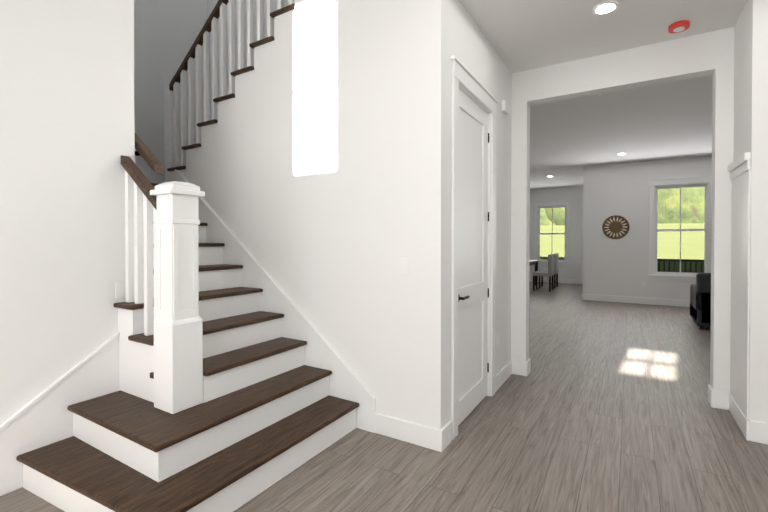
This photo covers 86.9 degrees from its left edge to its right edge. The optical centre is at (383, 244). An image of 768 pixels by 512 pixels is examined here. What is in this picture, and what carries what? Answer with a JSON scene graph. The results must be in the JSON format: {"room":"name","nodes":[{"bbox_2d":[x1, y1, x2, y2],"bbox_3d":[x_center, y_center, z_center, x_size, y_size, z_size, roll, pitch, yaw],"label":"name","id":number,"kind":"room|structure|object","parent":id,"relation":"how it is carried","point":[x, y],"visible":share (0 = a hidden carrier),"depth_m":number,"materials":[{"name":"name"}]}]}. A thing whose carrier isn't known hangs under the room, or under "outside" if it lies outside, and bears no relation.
{"room":"entrance hall","nodes":[
{"label":"entrance hall","id":0,"kind":"room"},
{"bbox_2d":[0,0,134,424],"bbox_3d":[-3.608,-1.667,1.866,2.410,6.000,3.462,0,1,31],"label":"wall","id":1,"kind":"structure","parent":0,"point":[67,134],"depth_m":2.37,"materials":[{"name":"white paint"}]},
{"bbox_2d":[115,281,125,298],"bbox_3d":[-1.713,0.295,2.673,0.006,0.110,0.110,0,1,31],"label":"outlet","id":2,"kind":"object","parent":1,"relation":"attached to","point":[120,289],"visible":0.6,"depth_m":2.65,"materials":[{"name":"white plastic"}]},
{"bbox_2d":[134,0,206,183],"bbox_3d":[-2.899,-1.698,5.058,0.300,6.000,2.728,0,1,31],"label":"wall","id":3,"kind":"structure","parent":0,"point":[166,32],"depth_m":4.98,"materials":[{"name":"white paint"}]},
{"bbox_2d":[207,0,287,119],"bbox_3d":[-0.762,-1.694,4.612,3.813,6.000,0.115,0,1,31],"label":"wall","id":4,"kind":"structure","parent":0,"point":[211,4],"depth_m":5.31,"materials":[{"name":"white paint"}]},
{"bbox_2d":[170,0,447,429],"bbox_3d":[-0.884,-1.682,3.403,2.993,6.000,0.115,0,1,31],"label":"wall","id":5,"kind":"structure","parent":0,"point":[316,170],"depth_m":2.94,"materials":[{"name":"white paint"}]},
{"bbox_2d":[0,282,767,511],"bbox_3d":[2.438,1.357,5.582,11.100,0.120,16.650,0,1,31],"label":"floor","id":6,"kind":"structure","parent":0,"point":[603,406],"depth_m":2.65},
{"bbox_2d":[0,0,375,511],"bbox_3d":[-1.537,-0.410,3.243,3.923,3.460,3.048,0,1,31],"label":"staircase","id":7,"kind":"structure","parent":6,"relation":"on","point":[286,391],"depth_m":2.43,"materials":[{"name":"white paint"}]},
{"bbox_2d":[164,72,174,181],"bbox_3d":[-2.208,-1.185,4.212,0.100,1.189,0.100,0,1,31],"label":"post","id":8,"kind":"object","parent":7,"relation":"on","point":[168,130],"visible":0.4,"depth_m":4.17,"materials":[{"name":"white paint"}]},
{"bbox_2d":[150,181,204,413],"bbox_3d":[-1.211,0.291,2.385,0.212,1.311,0.212,0,1,31],"label":"newel post","id":9,"kind":"object","parent":7,"relation":"on","point":[178,354],"visible":1,"depth_m":2.32,"materials":[{"name":"white paint"}]},
{"bbox_2d":[125,0,294,335],"bbox_3d":[-1.699,-1.158,3.266,1.637,3.433,1.070,0,1,31],"label":"rail","id":10,"kind":"object","parent":7,"relation":"on","point":[140,251],"visible":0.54,"depth_m":3.54,"materials":[{"name":"white paint"}]},
{"bbox_2d":[135,133,146,148],"bbox_3d":[-2.000,-0.964,2.994,1.190,0.975,0.060,0,1,31],"label":"handrail","id":11,"kind":"object","parent":10,"relation":"on","point":[139,144],"depth_m":2.79,"materials":[{"name":"brown wood"}]},
{"bbox_2d":[121,147,162,209],"bbox_3d":[-1.500,-0.368,2.548,0.491,0.435,0.062,0,1,31],"label":"handrail","id":12,"kind":"object","parent":10,"relation":"on","point":[137,176],"depth_m":2.61,"materials":[{"name":"brown wood"}]},
{"bbox_2d":[169,0,228,90],"bbox_3d":[-1.381,-2.324,3.666,1.866,1.497,0.062,0,1,31],"label":"handrail","id":13,"kind":"object","parent":10,"relation":"on","point":[215,13],"depth_m":3.90,"materials":[{"name":"brown wood"}]},
{"bbox_2d":[529,260,539,284],"bbox_3d":[3.917,0.849,11.995,1.050,0.770,1.550,0,1,31],"label":"dining table","id":14,"kind":"object","parent":6,"relation":"on","point":[533,262],"visible":0.12,"depth_m":12.19,"materials":[{"name":"brown wood"}]},
{"bbox_2d":[533,254,553,291],"bbox_3d":[4.352,0.748,11.055,0.480,0.990,0.470,0,1,31],"label":"dining chair","id":15,"kind":"object","parent":6,"relation":"on","point":[549,273],"visible":1,"depth_m":10.87,"materials":[{"name":"grey fabric"}]},
{"bbox_2d":[539,253,558,288],"bbox_3d":[4.769,0.742,11.739,0.480,0.990,0.470,0,1,31],"label":"dining chair","id":16,"kind":"object","parent":6,"relation":"on","point":[556,263],"visible":0.85,"depth_m":11.61,"materials":[{"name":"grey fabric"}]},
{"bbox_2d":[690,273,710,329],"bbox_3d":[5.951,0.863,5.978,2.215,0.860,0.950,0,1,31],"label":"sofa","id":17,"kind":"object","parent":6,"relation":"on","point":[700,302],"visible":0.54,"depth_m":6.12,"materials":[{"name":"grey fabric"}]},
{"bbox_2d":[448,0,511,421],"bbox_3d":[0.809,-0.204,3.432,0.115,3.043,1.671,0,1,31],"label":"wall","id":18,"kind":"structure","parent":0,"point":[471,48],"depth_m":3.67,"materials":[{"name":"white paint"}]},
{"bbox_2d":[458,89,487,425],"bbox_3d":[0.679,0.090,3.187,0.036,2.436,0.788,0,1,31],"label":"closet door","id":19,"kind":"structure","parent":18,"relation":"in","point":[473,258],"depth_m":3.21,"materials":[{"name":"white paint"}]},
{"bbox_2d":[458,133,488,371],"bbox_3d":[0.728,0.075,3.187,0.052,2.070,0.756,0,1,31],"label":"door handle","id":20,"kind":"object","parent":19,"relation":"attached to","point":[462,298],"visible":0.73,"depth_m":3.50,"materials":[{"name":"black metal"}]},
{"bbox_2d":[451,55,497,439],"bbox_3d":[0.679,0.025,3.187,0.149,2.590,1.024,0,1,31],"label":"door frame","id":21,"kind":"structure","parent":18,"relation":"attached to","point":[466,81],"depth_m":2.92,"materials":[{"name":"white paint"}]},
{"bbox_2d":[502,100,508,114],"bbox_3d":[1.145,-1.296,3.827,0.034,0.100,0.130,0,1,31],"label":"door chime","id":22,"kind":"object","parent":18,"relation":"attached to","point":[505,107],"visible":1,"depth_m":3.79,"materials":[{"name":"white plastic"}]},
{"bbox_2d":[375,152,767,451],"bbox_3d":[2.945,0.326,5.205,9.850,1.950,15.950,0,1,31],"label":"baseboard","id":23,"kind":"structure","parent":18,"relation":"attached to","point":[735,401],"depth_m":2.92,"materials":[{"name":"white paint"}]},
{"bbox_2d":[529,186,582,279],"bbox_3d":[4.712,-0.302,13.549,4.480,3.043,0.150,0,1,31],"label":"wall","id":24,"kind":"structure","parent":0,"point":[574,197],"depth_m":12.74,"materials":[{"name":"white paint"}]},
{"bbox_2d":[530,202,532,259],"bbox_3d":[4.477,-0.371,13.662,1.080,2.045,0.200,0,1,31],"label":"nook window","id":25,"kind":"structure","parent":24,"relation":"in","point":[531,230],"depth_m":13.35,"materials":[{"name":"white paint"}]},
{"bbox_2d":[534,201,569,265],"bbox_3d":[5.425,-0.366,13.084,1.080,2.045,0.200,0,1,31],"label":"nook window","id":26,"kind":"structure","parent":24,"relation":"in","point":[552,205],"depth_m":13.10,"materials":[{"name":"white paint"}]},
{"bbox_2d":[460,0,746,189],"bbox_3d":[2.907,-1.813,5.265,10.000,0.140,16.650,0,1,31],"label":"ceiling","id":27,"kind":"structure","parent":0,"point":[570,139],"depth_m":4.56,"materials":[{"name":"white paint"}]},
{"bbox_2d":[593,1,618,14],"bbox_3d":[1.606,-1.715,2.938,0.164,0.011,0.164,0,1,31],"label":"recessed light","id":28,"kind":"object","parent":27,"relation":"in","point":[606,7],"visible":1,"depth_m":2.92,"materials":[{"name":"white plastic"}]},
{"bbox_2d":[668,20,689,32],"bbox_3d":[2.313,-1.703,3.175,0.136,0.040,0.136,0,1,31],"label":"smoke detector","id":29,"kind":"object","parent":27,"relation":"attached to","point":[680,26],"visible":1,"depth_m":3.15,"materials":[{"name":"red plastic"}]},
{"bbox_2d":[511,27,733,392],"bbox_3d":[0.265,-0.217,4.830,5.956,3.043,0.150,0,1,31],"label":"wall","id":30,"kind":"structure","parent":0,"point":[698,55],"depth_m":3.50,"materials":[{"name":"white paint"}]},
{"bbox_2d":[583,156,711,299],"bbox_3d":[7.009,-0.247,7.852,5.670,3.043,0.150,0,1,31],"label":"wall","id":31,"kind":"structure","parent":0,"point":[616,267],"depth_m":8.83,"materials":[{"name":"white paint"}]},
{"bbox_2d":[602,215,628,238],"bbox_3d":[5.098,-0.386,8.914,0.520,0.520,0.021,0,1,31],"label":"wall art","id":32,"kind":"object","parent":31,"relation":"attached to","point":[615,227],"visible":1,"depth_m":8.91,"materials":[{"name":"brown wood"}]},
{"bbox_2d":[648,176,711,281],"bbox_3d":[6.122,-0.312,8.363,1.117,2.120,0.200,0,1,31],"label":"window","id":33,"kind":"structure","parent":31,"relation":"in","point":[684,182],"depth_m":8.37,"materials":[{"name":"white paint"}]},
{"bbox_2d":[733,0,767,422],"bbox_3d":[4.387,-0.190,1.985,4.044,3.043,0.720,0,1,31],"label":"wall block","id":34,"kind":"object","parent":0,"point":[750,134],"visible":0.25,"depth_m":2.72,"materials":[{"name":"white paint"}]},
{"label":"outside","id":35,"kind":"structure","parent":0,"visible":0},
{"bbox_2d":[657,259,703,272],"bbox_3d":[7.898,0.962,9.161,5.500,1.200,2.950,0,1,31],"label":"railing","id":36,"kind":"object","parent":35,"point":[685,260],"visible":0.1,"depth_m":10.74,"materials":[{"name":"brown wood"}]},
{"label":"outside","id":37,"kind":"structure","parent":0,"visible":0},
{"bbox_2d":[540,223,704,272],"bbox_3d":[27.539,-2.438,44.927,140.000,7.602,84.470,0,1,31],"label":"ground","id":38,"kind":"structure","parent":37,"point":[692,244],"depth_m":23.91,"materials":[{"name":"green plant"}]},
{"bbox_2d":[540,187,704,224],"bbox_3d":[31.668,-10.754,52.868,151.228,34.868,29.968,0,1,31],"label":"trees","id":39,"kind":"object","parent":38,"relation":"on","point":[692,204],"visible":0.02,"depth_m":40.09,"materials":[{"name":"green plant"}]}
]}

